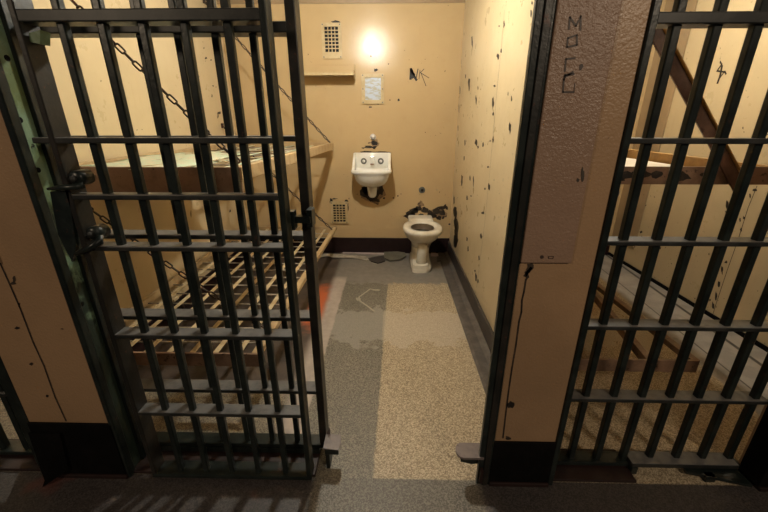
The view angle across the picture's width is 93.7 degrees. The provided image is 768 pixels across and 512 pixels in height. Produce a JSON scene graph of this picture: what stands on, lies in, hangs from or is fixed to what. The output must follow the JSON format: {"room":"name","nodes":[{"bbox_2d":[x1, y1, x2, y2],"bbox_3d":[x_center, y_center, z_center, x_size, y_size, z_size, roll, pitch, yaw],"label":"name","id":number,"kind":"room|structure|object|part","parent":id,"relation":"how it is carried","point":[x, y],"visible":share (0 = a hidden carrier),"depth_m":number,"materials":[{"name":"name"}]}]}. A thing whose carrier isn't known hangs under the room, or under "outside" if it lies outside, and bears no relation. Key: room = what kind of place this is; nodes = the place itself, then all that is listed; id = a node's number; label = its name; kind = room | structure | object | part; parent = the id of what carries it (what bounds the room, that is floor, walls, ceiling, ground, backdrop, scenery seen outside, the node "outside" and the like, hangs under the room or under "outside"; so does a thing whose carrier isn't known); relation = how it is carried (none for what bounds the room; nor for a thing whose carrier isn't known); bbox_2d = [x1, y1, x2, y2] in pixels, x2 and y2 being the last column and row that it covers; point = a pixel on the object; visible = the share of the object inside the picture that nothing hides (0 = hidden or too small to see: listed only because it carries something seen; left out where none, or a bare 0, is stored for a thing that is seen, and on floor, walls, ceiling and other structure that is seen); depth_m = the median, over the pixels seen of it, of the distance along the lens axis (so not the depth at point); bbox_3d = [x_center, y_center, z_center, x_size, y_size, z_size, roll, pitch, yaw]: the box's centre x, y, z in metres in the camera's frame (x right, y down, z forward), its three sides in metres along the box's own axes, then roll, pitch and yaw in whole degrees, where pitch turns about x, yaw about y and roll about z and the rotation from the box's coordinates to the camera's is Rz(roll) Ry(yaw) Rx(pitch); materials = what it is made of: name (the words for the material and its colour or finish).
{"room":"prison interior","nodes":[
{"label":"prison interior","id":0,"kind":"room"},
{"bbox_2d":[0,0,145,486],"bbox_3d":[-1.210,-0.223,1.088,0.385,2.360,0.176,0,20,1],"label":"wall","id":1,"kind":"structure","parent":0,"point":[61,379],"depth_m":1.24,"materials":[{"name":"beige paint"}]},
{"bbox_3d":[-1.300,0.795,1.399,0.127,0.235,0.046,0,20,1],"label":"bent skirting","id":2,"kind":"part","parent":1,"relation":"part of","materials":[{"name":"black paint"}]},
{"bbox_2d":[70,26,123,136],"bbox_3d":[-0.837,-0.516,1.087,0.077,0.292,0.068,0,20,1],"label":"grille","id":3,"kind":"object","parent":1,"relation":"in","point":[77,31],"depth_m":1.03,"materials":[{"name":"metal"}]},
{"bbox_2d":[6,0,313,479],"bbox_3d":[-0.639,-0.139,1.079,0.702,2.192,0.092,0,20,1],"label":"door","id":4,"kind":"structure","parent":1,"relation":"in","point":[73,213],"depth_m":1.08,"materials":[{"name":"paint"}]},
{"bbox_3d":[-0.953,-0.088,1.090,0.074,0.225,0.012,0,20,1],"label":"latch plate","id":5,"kind":"part","parent":4,"relation":"part of","materials":[{"name":"black paint"}]},
{"bbox_3d":[-0.913,-0.200,1.031,0.114,0.026,0.031,0,20,1],"label":"latch lever","id":6,"kind":"part","parent":4,"relation":"part of","materials":[{"name":"black paint"}]},
{"bbox_3d":[-0.900,-0.031,1.092,0.098,0.067,0.034,-2,21,-6],"label":"latch lever","id":7,"kind":"part","parent":4,"relation":"part of","materials":[{"name":"black paint"}]},
{"bbox_3d":[-0.606,-0.177,1.067,0.634,0.016,0.042,0,20,1],"label":"lock rail","id":8,"kind":"part","parent":4,"relation":"part of","materials":[{"name":"metal"}]},
{"bbox_3d":[-0.608,0.871,1.467,0.639,0.018,0.068,0,20,1],"label":"rail","id":9,"kind":"part","parent":4,"relation":"part of","materials":[{"name":"black metal"}]},
{"bbox_2d":[0,439,321,476],"bbox_3d":[-1.776,0.855,1.558,3.000,0.012,0.150,0,20,1],"label":"sill","id":10,"kind":"structure","parent":1,"relation":"attached to","point":[7,462],"depth_m":1.52,"materials":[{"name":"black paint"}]},
{"bbox_2d":[0,384,32,454],"bbox_3d":[-1.788,-0.184,1.188,0.775,2.183,0.059,0,20,1],"label":"grille","id":11,"kind":"object","parent":10,"relation":"on","point":[7,447],"visible":0.22,"depth_m":1.53,"materials":[{"name":"metal"}]},
{"bbox_3d":[-1.788,0.830,1.566,0.775,0.018,0.059,0,20,1],"label":"rail","id":12,"kind":"part","parent":11,"relation":"part of","materials":[{"name":"black metal"}]},
{"bbox_2d":[129,252,168,325],"bbox_3d":[-0.837,0.112,1.321,0.077,0.289,0.068,0,20,1],"label":"grille","id":13,"kind":"object","parent":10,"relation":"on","point":[151,313],"depth_m":1.34,"materials":[{"name":"metal"}]},
{"bbox_2d":[157,200,181,241],"bbox_3d":[-0.724,-0.127,1.229,0.079,0.140,0.068,0,20,1],"label":"bar","id":14,"kind":"object","parent":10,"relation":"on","point":[162,234],"depth_m":1.22,"materials":[{"name":"paint"}]},
{"bbox_2d":[152,340,186,401],"bbox_3d":[-0.837,0.444,1.444,0.077,0.291,0.068,0,20,1],"label":"grille","id":15,"kind":"object","parent":10,"relation":"on","point":[171,385],"depth_m":1.46,"materials":[{"name":"metal"}]},
{"bbox_2d":[150,26,198,136],"bbox_3d":[-0.609,-0.514,1.083,0.085,0.291,0.068,0,20,1],"label":"grille","id":16,"kind":"object","parent":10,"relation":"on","point":[156,31],"depth_m":1.05,"materials":[{"name":"metal"}]},
{"bbox_2d":[172,416,198,450],"bbox_3d":[-0.837,0.740,1.554,0.077,0.190,0.068,0,20,1],"label":"grille","id":17,"kind":"object","parent":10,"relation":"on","point":[187,440],"depth_m":1.55,"materials":[{"name":"metal"}]},
{"bbox_2d":[175,252,199,327],"bbox_3d":[-0.724,0.115,1.319,0.079,0.296,0.068,0,20,1],"label":"bar","id":18,"kind":"object","parent":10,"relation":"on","point":[181,314],"depth_m":1.33,"materials":[{"name":"paint"}]},
{"bbox_2d":[193,144,207,192],"bbox_3d":[-0.577,-0.286,1.167,0.022,0.148,0.068,0,20,1],"label":"bar","id":19,"kind":"object","parent":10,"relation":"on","point":[197,150],"depth_m":1.15,"materials":[{"name":"paint"}]},
{"bbox_2d":[190,200,215,241],"bbox_3d":[-0.608,-0.127,1.227,0.084,0.140,0.068,0,20,1],"label":"bar","id":20,"kind":"object","parent":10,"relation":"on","point":[210,233],"depth_m":1.22,"materials":[{"name":"paint"}]},
{"bbox_2d":[191,340,214,403],"bbox_3d":[-0.724,0.447,1.443,0.079,0.299,0.068,0,20,1],"label":"bar","id":21,"kind":"object","parent":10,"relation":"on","point":[199,386],"depth_m":1.45,"materials":[{"name":"paint"}]},
{"bbox_2d":[203,417,224,451],"bbox_3d":[-0.724,0.744,1.553,0.079,0.190,0.068,0,20,1],"label":"grille","id":22,"kind":"object","parent":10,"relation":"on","point":[213,440],"depth_m":1.55,"materials":[{"name":"metal"}]},
{"bbox_2d":[191,26,237,136],"bbox_3d":[-0.490,-0.513,1.081,0.090,0.290,0.068,0,20,1],"label":"grille","id":23,"kind":"object","parent":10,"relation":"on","point":[215,32],"depth_m":1.05,"materials":[{"name":"metal"}]},
{"bbox_2d":[205,252,230,327],"bbox_3d":[-0.609,0.115,1.317,0.085,0.296,0.068,0,20,1],"label":"bar","id":24,"kind":"object","parent":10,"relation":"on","point":[222,314],"depth_m":1.32,"materials":[{"name":"paint"}]},
{"bbox_2d":[219,340,243,403],"bbox_3d":[-0.608,0.446,1.440,0.084,0.299,0.068,0,20,1],"label":"bar","id":25,"kind":"object","parent":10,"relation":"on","point":[227,386],"depth_m":1.45,"materials":[{"name":"paint"}]},
{"bbox_2d":[227,144,241,192],"bbox_3d":[-0.469,-0.285,1.165,0.026,0.148,0.068,0,20,1],"label":"bar","id":26,"kind":"object","parent":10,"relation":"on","point":[232,153],"depth_m":1.15,"materials":[{"name":"paint"}]},
{"bbox_2d":[224,200,251,241],"bbox_3d":[-0.490,-0.126,1.224,0.090,0.140,0.068,0,20,1],"label":"bar","id":27,"kind":"object","parent":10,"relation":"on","point":[242,234],"depth_m":1.22,"materials":[{"name":"paint"}]},
{"bbox_2d":[229,417,251,451],"bbox_3d":[-0.609,0.743,1.550,0.085,0.189,0.068,0,20,1],"label":"grille","id":28,"kind":"object","parent":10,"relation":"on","point":[240,442],"depth_m":1.55,"materials":[{"name":"metal"}]},
{"bbox_3d":[-0.639,0.801,1.572,0.764,0.018,0.059,0,20,1],"label":"rail","id":29,"kind":"part","parent":28,"relation":"part of","materials":[{"name":"black metal"}]},
{"bbox_3d":[-0.648,0.824,1.579,0.746,0.026,0.063,0,20,1],"label":"rail","id":30,"kind":"part","parent":28,"relation":"part of","materials":[{"name":"black metal"}]},
{"bbox_2d":[237,252,262,328],"bbox_3d":[-0.490,0.116,1.315,0.089,0.300,0.068,0,20,1],"label":"grille","id":31,"kind":"object","parent":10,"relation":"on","point":[253,314],"depth_m":1.32,"materials":[{"name":"metal"}]},
{"bbox_2d":[234,25,271,136],"bbox_3d":[-0.379,-0.513,1.078,0.074,0.291,0.068,0,20,1],"label":"grille","id":32,"kind":"object","parent":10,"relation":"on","point":[253,32],"depth_m":1.05,"materials":[{"name":"metal"}]},
{"bbox_2d":[248,340,271,404],"bbox_3d":[-0.490,0.448,1.438,0.090,0.303,0.068,0,20,1],"label":"bar","id":33,"kind":"object","parent":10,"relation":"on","point":[263,386],"depth_m":1.44,"materials":[{"name":"paint"}]},
{"bbox_2d":[261,144,273,192],"bbox_3d":[-0.364,-0.285,1.162,0.025,0.148,0.068,0,20,1],"label":"bar","id":34,"kind":"object","parent":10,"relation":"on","point":[266,155],"depth_m":1.15,"materials":[{"name":"paint"}]},
{"bbox_2d":[257,418,279,452],"bbox_3d":[-0.490,0.746,1.549,0.090,0.189,0.068,0,20,1],"label":"grille","id":35,"kind":"object","parent":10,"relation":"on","point":[267,442],"depth_m":1.55,"materials":[{"name":"metal"}]},
{"bbox_2d":[259,201,281,242],"bbox_3d":[-0.379,-0.123,1.223,0.074,0.140,0.068,0,20,1],"label":"bar","id":36,"kind":"object","parent":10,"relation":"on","point":[273,234],"depth_m":1.22,"materials":[{"name":"paint"}]},
{"bbox_2d":[290,207,315,229],"bbox_3d":[-0.267,-0.121,1.154,0.080,0.062,0.065,0,20,1],"label":"lock keeper","id":37,"kind":"object","parent":36,"relation":"attached to","point":[309,218],"visible":0.84,"depth_m":1.13,"materials":[{"name":"black paint"}]},
{"bbox_2d":[269,252,290,328],"bbox_3d":[-0.379,0.116,1.312,0.074,0.299,0.068,0,20,1],"label":"bar","id":38,"kind":"object","parent":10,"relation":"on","point":[283,315],"depth_m":1.31,"materials":[{"name":"paint"}]},
{"bbox_2d":[278,341,297,404],"bbox_3d":[-0.379,0.449,1.436,0.074,0.298,0.068,0,20,1],"label":"bar","id":39,"kind":"object","parent":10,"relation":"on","point":[290,387],"depth_m":1.44,"materials":[{"name":"paint"}]},
{"bbox_2d":[285,418,303,452],"bbox_3d":[-0.379,0.745,1.546,0.074,0.189,0.068,0,20,1],"label":"grille","id":40,"kind":"object","parent":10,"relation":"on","point":[294,442],"depth_m":1.54,"materials":[{"name":"metal"}]},
{"bbox_2d":[32,0,247,325],"bbox_3d":[-1.514,-0.848,2.767,0.051,2.360,3.312,0,20,1],"label":"wall","id":41,"kind":"structure","parent":0,"point":[89,50],"depth_m":2.22,"materials":[{"name":"beige paint"}]},
{"bbox_2d":[110,26,160,136],"bbox_3d":[-0.724,-0.515,1.085,0.079,0.291,0.068,0,20,1],"label":"grille","id":42,"kind":"object","parent":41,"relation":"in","point":[116,31],"depth_m":1.05,"materials":[{"name":"metal"}]},
{"bbox_2d":[70,0,240,163],"bbox_3d":[-1.081,-0.872,1.493,0.868,0.947,0.025,1,20,4],"label":"chain","id":43,"kind":"object","parent":41,"relation":"hanging from","point":[72,1],"visible":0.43,"depth_m":1.52,"materials":[{"name":"metal"}]},
{"bbox_2d":[92,207,263,328],"bbox_3d":[-1.060,0.045,1.824,0.917,0.696,0.026,3,21,7],"label":"chain","id":44,"kind":"object","parent":41,"relation":"hanging from","point":[94,212],"visible":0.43,"depth_m":1.82,"materials":[{"name":"metal"}]},
{"bbox_2d":[173,296,184,308],"bbox_3d":[-1.471,0.338,2.598,0.061,0.077,0.060,0,20,1],"label":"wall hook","id":45,"kind":"object","parent":41,"relation":"attached to","point":[177,297],"visible":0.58,"depth_m":2.59,"materials":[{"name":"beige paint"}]},
{"bbox_2d":[130,240,251,351],"bbox_3d":[-1.491,0.327,2.779,0.014,0.150,2.517,0,20,1],"label":"baseboard","id":46,"kind":"structure","parent":41,"relation":"attached to","point":[139,346],"depth_m":2.75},
{"bbox_2d":[79,143,333,192],"bbox_3d":[-1.003,-0.690,2.550,0.985,0.116,2.035,0,20,1],"label":"upper bunk bed","id":47,"kind":"object","parent":41,"relation":"attached to","point":[119,169],"visible":0.62,"depth_m":1.62,"materials":[{"name":"brown paint"}]},
{"bbox_3d":[-1.468,-0.730,2.550,0.024,0.040,2.014,0,20,1],"label":"wall rail","id":48,"kind":"part","parent":47,"relation":"part of","materials":[{"name":"beige paint"}]},
{"bbox_3d":[-1.066,-0.338,1.605,0.870,0.115,0.012,0,20,1],"label":"rail","id":49,"kind":"part","parent":47,"relation":"part of","materials":[{"name":"brown metal"}]},
{"bbox_3d":[-1.041,-0.501,1.976,0.864,0.008,0.009,0,20,1],"label":"cross rod","id":50,"kind":"part","parent":47,"relation":"part of","materials":[{"name":"paint"}]},
{"bbox_3d":[-0.977,-1.068,3.488,0.965,0.060,0.012,0,20,1],"label":"rail","id":51,"kind":"part","parent":47,"relation":"part of","materials":[{"name":"beige paint"}]},
{"bbox_3d":[-0.563,-0.714,2.536,0.010,0.060,2.028,1,20,4],"label":"rail","id":52,"kind":"part","parent":47,"relation":"part of","materials":[{"name":"beige paint"}]},
{"bbox_2d":[124,226,336,366],"bbox_3d":[-1.000,0.107,2.752,0.965,0.070,2.212,0,20,1],"label":"frame","id":53,"kind":"object","parent":41,"relation":"attached to","point":[193,358],"visible":0.48,"depth_m":2.23,"materials":[{"name":"brown paint"}]},
{"bbox_3d":[-1.470,0.089,2.758,0.024,0.040,2.194,0,20,1],"label":"wall rail","id":54,"kind":"part","parent":53,"relation":"part of","materials":[{"name":"metal"}]},
{"bbox_3d":[-1.038,0.442,1.850,0.888,0.008,0.009,0,20,1],"label":"cross rod","id":55,"kind":"part","parent":53,"relation":"part of","materials":[{"name":"paint"}]},
{"bbox_3d":[-1.034,0.394,1.978,0.891,0.008,0.009,0,20,1],"label":"cross rod","id":56,"kind":"part","parent":53,"relation":"part of","materials":[{"name":"paint"}]},
{"bbox_3d":[-1.050,0.491,1.721,0.910,0.070,0.012,0,20,1],"label":"rail","id":57,"kind":"part","parent":53,"relation":"part of","materials":[{"name":"brown paint"}]},
{"bbox_3d":[-1.025,0.298,2.236,0.898,0.008,0.009,0,20,1],"label":"cross rod","id":58,"kind":"part","parent":53,"relation":"part of","materials":[{"name":"paint"}]},
{"bbox_3d":[-1.016,0.202,2.494,0.904,0.008,0.009,0,20,1],"label":"cross rod","id":59,"kind":"part","parent":53,"relation":"part of","materials":[{"name":"paint"}]},
{"bbox_3d":[-1.020,0.250,2.365,0.901,0.008,0.009,0,20,1],"label":"cross rod","id":60,"kind":"part","parent":53,"relation":"part of","materials":[{"name":"paint"}]},
{"bbox_3d":[-1.011,0.154,2.623,0.907,0.008,0.009,0,20,1],"label":"cross rod","id":61,"kind":"part","parent":53,"relation":"part of","materials":[{"name":"paint"}]},
{"bbox_3d":[-1.007,0.107,2.751,0.910,0.008,0.009,0,20,1],"label":"cross rod","id":62,"kind":"part","parent":53,"relation":"part of","materials":[{"name":"paint"}]},
{"bbox_3d":[-1.003,0.059,2.880,0.913,0.008,0.009,0,20,1],"label":"cross rod","id":63,"kind":"part","parent":53,"relation":"part of","materials":[{"name":"paint"}]},
{"bbox_3d":[-0.998,0.011,3.009,0.916,0.008,0.009,0,20,1],"label":"cross rod","id":64,"kind":"part","parent":53,"relation":"part of","materials":[{"name":"paint"}]},
{"bbox_3d":[-0.985,-0.133,3.396,0.926,0.008,0.009,0,20,1],"label":"cross rod","id":65,"kind":"part","parent":53,"relation":"part of","materials":[{"name":"paint"}]},
{"bbox_3d":[-0.979,-0.294,3.775,0.960,0.030,0.012,0,20,1],"label":"rail","id":66,"kind":"part","parent":53,"relation":"part of","materials":[{"name":"metal"}]},
{"bbox_3d":[-0.547,0.091,2.739,0.010,0.030,2.207,1,20,2],"label":"rail","id":67,"kind":"part","parent":53,"relation":"part of","materials":[{"name":"metal"}]},
{"bbox_2d":[202,0,330,142],"bbox_3d":[-0.992,-1.585,3.167,0.977,1.138,0.025,-2,20,-4],"label":"chain","id":68,"kind":"object","parent":41,"relation":"hanging from","point":[204,1],"visible":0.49,"depth_m":3.22,"materials":[{"name":"metal"}]},
{"bbox_2d":[221,123,332,229],"bbox_3d":[-1.000,-0.733,3.457,0.958,1.016,0.025,-1,20,-2],"label":"chain","id":69,"kind":"object","parent":41,"relation":"hanging from","point":[222,124],"visible":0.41,"depth_m":3.51,"materials":[{"name":"metal"}]},
{"bbox_2d":[273,0,312,214],"bbox_3d":[-0.267,-0.425,1.108,0.077,0.592,0.068,0,20,1],"label":"metal bar","id":70,"kind":"object","parent":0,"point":[289,27],"depth_m":1.07,"materials":[{"name":"paint"}]},
{"bbox_2d":[0,252,767,511],"bbox_3d":[0.067,1.024,1.260,6.700,0.101,6.050,0,20,1],"label":"floor","id":71,"kind":"structure","parent":0,"point":[404,387],"depth_m":1.75,"materials":[{"name":"beige concrete"}]},
{"bbox_2d":[292,223,328,453],"bbox_3d":[-0.267,0.359,1.400,0.077,1.020,0.068,0,20,1],"label":"post","id":72,"kind":"object","parent":71,"relation":"in","point":[313,315],"depth_m":1.35,"materials":[{"name":"metal"}]},
{"bbox_2d":[323,427,340,467],"bbox_3d":[-0.210,0.799,1.494,0.070,0.160,0.074,0,20,1],"label":"clip","id":73,"kind":"object","parent":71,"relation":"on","point":[332,443],"visible":1,"depth_m":1.48,"materials":[{"name":"grey metal"}]},
{"bbox_2d":[320,254,368,260],"bbox_3d":[-0.457,0.011,3.816,0.624,0.016,0.171,0,20,1],"label":"strip","id":74,"kind":"object","parent":71,"relation":"on","point":[364,258],"visible":0.8,"depth_m":3.82,"materials":[{"name":"paint"}]},
{"bbox_2d":[343,252,383,254],"bbox_3d":[-0.234,-0.034,3.950,0.470,0.007,0.109,0,20,1],"label":"strip","id":75,"kind":"object","parent":71,"relation":"on","point":[369,253],"visible":0.7,"depth_m":3.93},
{"bbox_2d":[368,255,384,263],"bbox_3d":[-0.051,0.039,3.745,0.188,0.013,0.174,-9,22,-22],"label":"scrap","id":76,"kind":"object","parent":71,"relation":"on","point":[379,259],"visible":0.94,"depth_m":3.74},
{"bbox_2d":[384,251,405,260],"bbox_3d":[0.115,-0.004,3.843,0.237,0.020,0.303,0,20,1],"label":"scrap","id":77,"kind":"object","parent":71,"relation":"on","point":[395,255],"visible":0.91,"depth_m":3.82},
{"bbox_2d":[403,215,442,272],"bbox_3d":[0.371,-0.123,3.579,0.376,0.436,0.620,0,20,1],"label":"toilet","id":78,"kind":"object","parent":71,"relation":"on","point":[421,230],"visible":1,"depth_m":3.43,"materials":[{"name":"ceramic"}]},
{"bbox_3d":[0.370,-0.184,3.493,0.376,0.230,0.500,0,20,1],"label":"bowl","id":79,"kind":"part","parent":78,"relation":"part of","materials":[{"name":"ceramic"}]},
{"bbox_2d":[437,255,445,261],"bbox_3d":[0.606,0.022,3.788,0.100,0.013,0.203,5,21,12],"label":"scrap","id":80,"kind":"object","parent":71,"relation":"on","point":[439,258],"visible":0.93,"depth_m":3.76,"materials":[{"name":"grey paint"}]},
{"bbox_2d":[438,251,490,393],"bbox_3d":[0.610,0.399,2.758,0.108,0.030,2.517,0,20,1],"label":"curb","id":81,"kind":"object","parent":71,"relation":"on","point":[479,349],"visible":0.65,"depth_m":2.55,"materials":[{"name":"grey paint"}]},
{"bbox_2d":[557,0,767,486],"bbox_3d":[1.071,-0.141,1.098,0.784,2.200,0.141,0,20,1],"label":"bars","id":82,"kind":"object","parent":71,"relation":"in","point":[710,466],"visible":0.73,"depth_m":1.24,"materials":[{"name":"paint"}]},
{"bbox_3d":[1.072,0.851,1.510,0.784,0.018,0.059,0,20,1],"label":"rail","id":83,"kind":"part","parent":82,"relation":"part of","materials":[{"name":"black metal"}]},
{"bbox_3d":[1.222,0.843,1.489,0.427,0.022,0.065,0,20,1],"label":"raised rail","id":84,"kind":"part","parent":82,"relation":"part of","materials":[{"name":"metal"}]},
{"bbox_3d":[1.328,0.883,1.435,0.212,0.012,0.070,0,20,1],"label":"foot plate","id":85,"kind":"part","parent":82,"relation":"part of","materials":[{"name":"black paint"}]},
{"bbox_2d":[218,0,665,251],"bbox_3d":[0.129,-1.161,3.609,6.700,2.360,0.121,0,20,1],"label":"wall","id":86,"kind":"structure","parent":0,"point":[417,47],"depth_m":3.46,"materials":[{"name":"beige paint"}]},
{"bbox_2d":[304,64,354,80],"bbox_3d":[-0.529,-1.672,3.277,0.520,0.150,0.173,0,20,1],"label":"wall shelf","id":87,"kind":"object","parent":86,"relation":"attached to","point":[309,70],"visible":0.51,"depth_m":3.33,"materials":[{"name":"beige metal"}]},
{"bbox_3d":[-0.528,-1.656,3.285,0.520,0.010,0.169,0,20,1],"label":"shelf plate","id":88,"kind":"part","parent":87,"relation":"part of","materials":[{"name":"beige paint"}]},
{"bbox_2d":[321,22,341,58],"bbox_3d":[-0.473,-1.945,3.258,0.178,0.285,0.018,0,20,1],"label":"air vent","id":89,"kind":"object","parent":86,"relation":"in","point":[330,32],"visible":1,"depth_m":3.26,"materials":[{"name":"beige metal"}]},
{"bbox_2d":[330,201,347,223],"bbox_3d":[-0.473,-0.459,3.810,0.178,0.235,0.018,0,20,1],"label":"air vent","id":90,"kind":"object","parent":86,"relation":"in","point":[339,209],"visible":1,"depth_m":3.81,"materials":[{"name":"beige metal"}]},
{"bbox_2d":[217,0,464,4],"bbox_3d":[-0.382,-2.231,3.153,2.180,0.035,0.012,0,20,1],"label":"crown molding","id":91,"kind":"structure","parent":86,"relation":"attached to","point":[218,1],"depth_m":3.15,"materials":[{"name":"paint"}]},
{"bbox_2d":[251,237,448,252],"bbox_3d":[-0.382,-0.118,3.939,2.179,0.175,0.012,0,20,1],"label":"baseboard","id":92,"kind":"structure","parent":86,"relation":"attached to","point":[336,244],"depth_m":3.93,"materials":[{"name":"black paint"}]},
{"bbox_2d":[351,152,391,197],"bbox_3d":[-0.120,-0.778,3.536,0.390,0.438,0.293,0,20,1],"label":"sink","id":93,"kind":"object","parent":86,"relation":"attached to","point":[371,171],"visible":1,"depth_m":3.57,"materials":[{"name":"white ceramic"}]},
{"bbox_2d":[351,167,391,186],"bbox_3d":[-0.120,-0.767,3.539,0.390,0.178,0.290,0,20,1],"label":"basin","id":94,"kind":"object","parent":93,"relation":"in","point":[365,176],"depth_m":3.43,"materials":[{"name":"white ceramic"}]},
{"bbox_2d":[352,152,390,169],"bbox_3d":[-0.119,-0.897,3.521,0.372,0.206,0.239,0,20,1],"label":"backsplash","id":95,"kind":"structure","parent":86,"relation":"attached to","point":[357,156],"depth_m":3.59,"materials":[{"name":"white ceramic"}]},
{"bbox_2d":[361,74,383,103],"bbox_3d":[-0.106,-1.572,3.389,0.212,0.260,0.016,0,20,1],"label":"wall mirror","id":96,"kind":"object","parent":86,"relation":"attached to","point":[372,85],"visible":1,"depth_m":3.39,"materials":[{"name":"beige paint"}]},
{"bbox_3d":[-0.104,-1.574,3.391,0.152,0.194,0.005,0,20,1],"label":"mirror plate","id":97,"kind":"part","parent":96,"relation":"part of","materials":[{"name":"metal"}]},
{"bbox_2d":[370,134,375,139],"bbox_3d":[-0.109,-1.168,3.534,0.060,0.060,0.048,0,20,1],"label":"handle","id":98,"kind":"object","parent":86,"relation":"attached to","point":[372,136],"visible":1,"depth_m":3.53,"materials":[{"name":"silver metal"}]},
{"bbox_2d":[419,187,424,192],"bbox_3d":[0.392,-0.678,3.710,0.068,0.068,0.018,0,20,1],"label":"button","id":99,"kind":"object","parent":86,"relation":"attached to","point":[421,189],"visible":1,"depth_m":3.71,"materials":[{"name":"grey metal"}]},
{"bbox_2d":[449,0,533,331],"bbox_3d":[0.701,-0.695,2.356,0.041,2.360,2.688,0,20,1],"label":"wall","id":100,"kind":"structure","parent":0,"point":[496,33],"depth_m":2.36,"materials":[{"name":"beige paint"}]},
{"bbox_2d":[447,241,493,351],"bbox_3d":[0.673,0.350,2.717,0.016,0.150,2.557,0,20,1],"label":"baseboard","id":101,"kind":"structure","parent":100,"relation":"attached to","point":[482,320],"depth_m":2.70,"materials":[{"name":"black paint"}]},
{"bbox_2d":[578,283,699,371],"bbox_3d":[1.111,0.156,2.666,0.770,0.071,2.078,0,20,1],"label":"frame","id":102,"kind":"object","parent":100,"relation":"attached to","point":[604,364],"visible":0.31,"depth_m":1.70,"materials":[{"name":"brown paint"}]},
{"bbox_3d":[1.087,0.513,1.697,0.765,0.065,0.012,0,20,1],"label":"rail","id":103,"kind":"part","parent":102,"relation":"part of","materials":[{"name":"brown paint"}]},
{"bbox_2d":[621,149,767,184],"bbox_3d":[1.244,-0.699,2.497,1.030,0.076,2.034,0,20,1],"label":"frame","id":104,"kind":"object","parent":100,"relation":"attached to","point":[658,166],"visible":0.12,"depth_m":1.55,"materials":[{"name":"brown paint"}]},
{"bbox_3d":[1.201,-0.347,1.552,0.985,0.075,0.012,0,20,1],"label":"rail","id":105,"kind":"part","parent":104,"relation":"part of","materials":[{"name":"brown metal"}]},
{"bbox_3d":[1.734,-0.703,2.488,0.010,0.060,2.026,1,20,2],"label":"rail","id":106,"kind":"part","parent":104,"relation":"part of","materials":[{"name":"paint"}]},
{"bbox_2d":[653,29,740,190],"bbox_3d":[1.119,-0.736,1.376,0.869,1.006,0.022,0,20,1],"label":"brace","id":107,"kind":"object","parent":100,"relation":"attached to","point":[680,74],"visible":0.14,"depth_m":1.43,"materials":[{"name":"brown paint"}]},
{"bbox_2d":[476,0,767,491],"bbox_3d":[1.146,-0.208,1.046,1.555,2.360,0.106,0,20,1],"label":"wall","id":108,"kind":"structure","parent":0,"point":[587,60],"depth_m":1.05,"materials":[{"name":"beige paint"}]},
{"bbox_2d":[455,443,483,483],"bbox_3d":[0.334,0.821,1.429,0.105,0.124,0.080,0,20,1],"label":"door stop","id":109,"kind":"object","parent":108,"relation":"attached to","point":[467,452],"visible":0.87,"depth_m":1.41,"materials":[{"name":"grey metal"}]},
{"bbox_3d":[0.494,-0.613,0.865,0.153,1.353,0.009,0,20,1],"label":"plate","id":110,"kind":"part","parent":108,"relation":"part of","materials":[{"name":"brown paint"}]},
{"bbox_2d":[553,448,636,482],"bbox_3d":[0.716,0.873,1.509,0.585,0.012,0.150,0,20,1],"label":"sill","id":111,"kind":"structure","parent":108,"relation":"attached to","point":[563,473],"depth_m":1.46,"materials":[{"name":"red paint"}]},
{"bbox_2d":[609,0,767,346],"bbox_3d":[2.446,-0.659,2.331,0.051,2.410,2.530,0,20,1],"label":"wall","id":112,"kind":"structure","parent":0,"point":[731,40],"depth_m":2.61,"materials":[{"name":"beige paint"}]},
{"bbox_2d":[612,0,697,247],"bbox_3d":[2.438,-1.153,3.300,0.012,2.160,0.370,0,20,1],"label":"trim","id":113,"kind":"structure","parent":112,"relation":"attached to","point":[692,4],"depth_m":3.28,"materials":[{"name":"paint"}]},
{"bbox_2d":[608,252,767,351],"bbox_3d":[2.413,0.410,2.729,0.016,0.028,2.530,0,20,1],"label":"baseboard","id":114,"kind":"structure","parent":112,"relation":"attached to","point":[742,334],"depth_m":2.85,"materials":[{"name":"black paint"}]}
]}

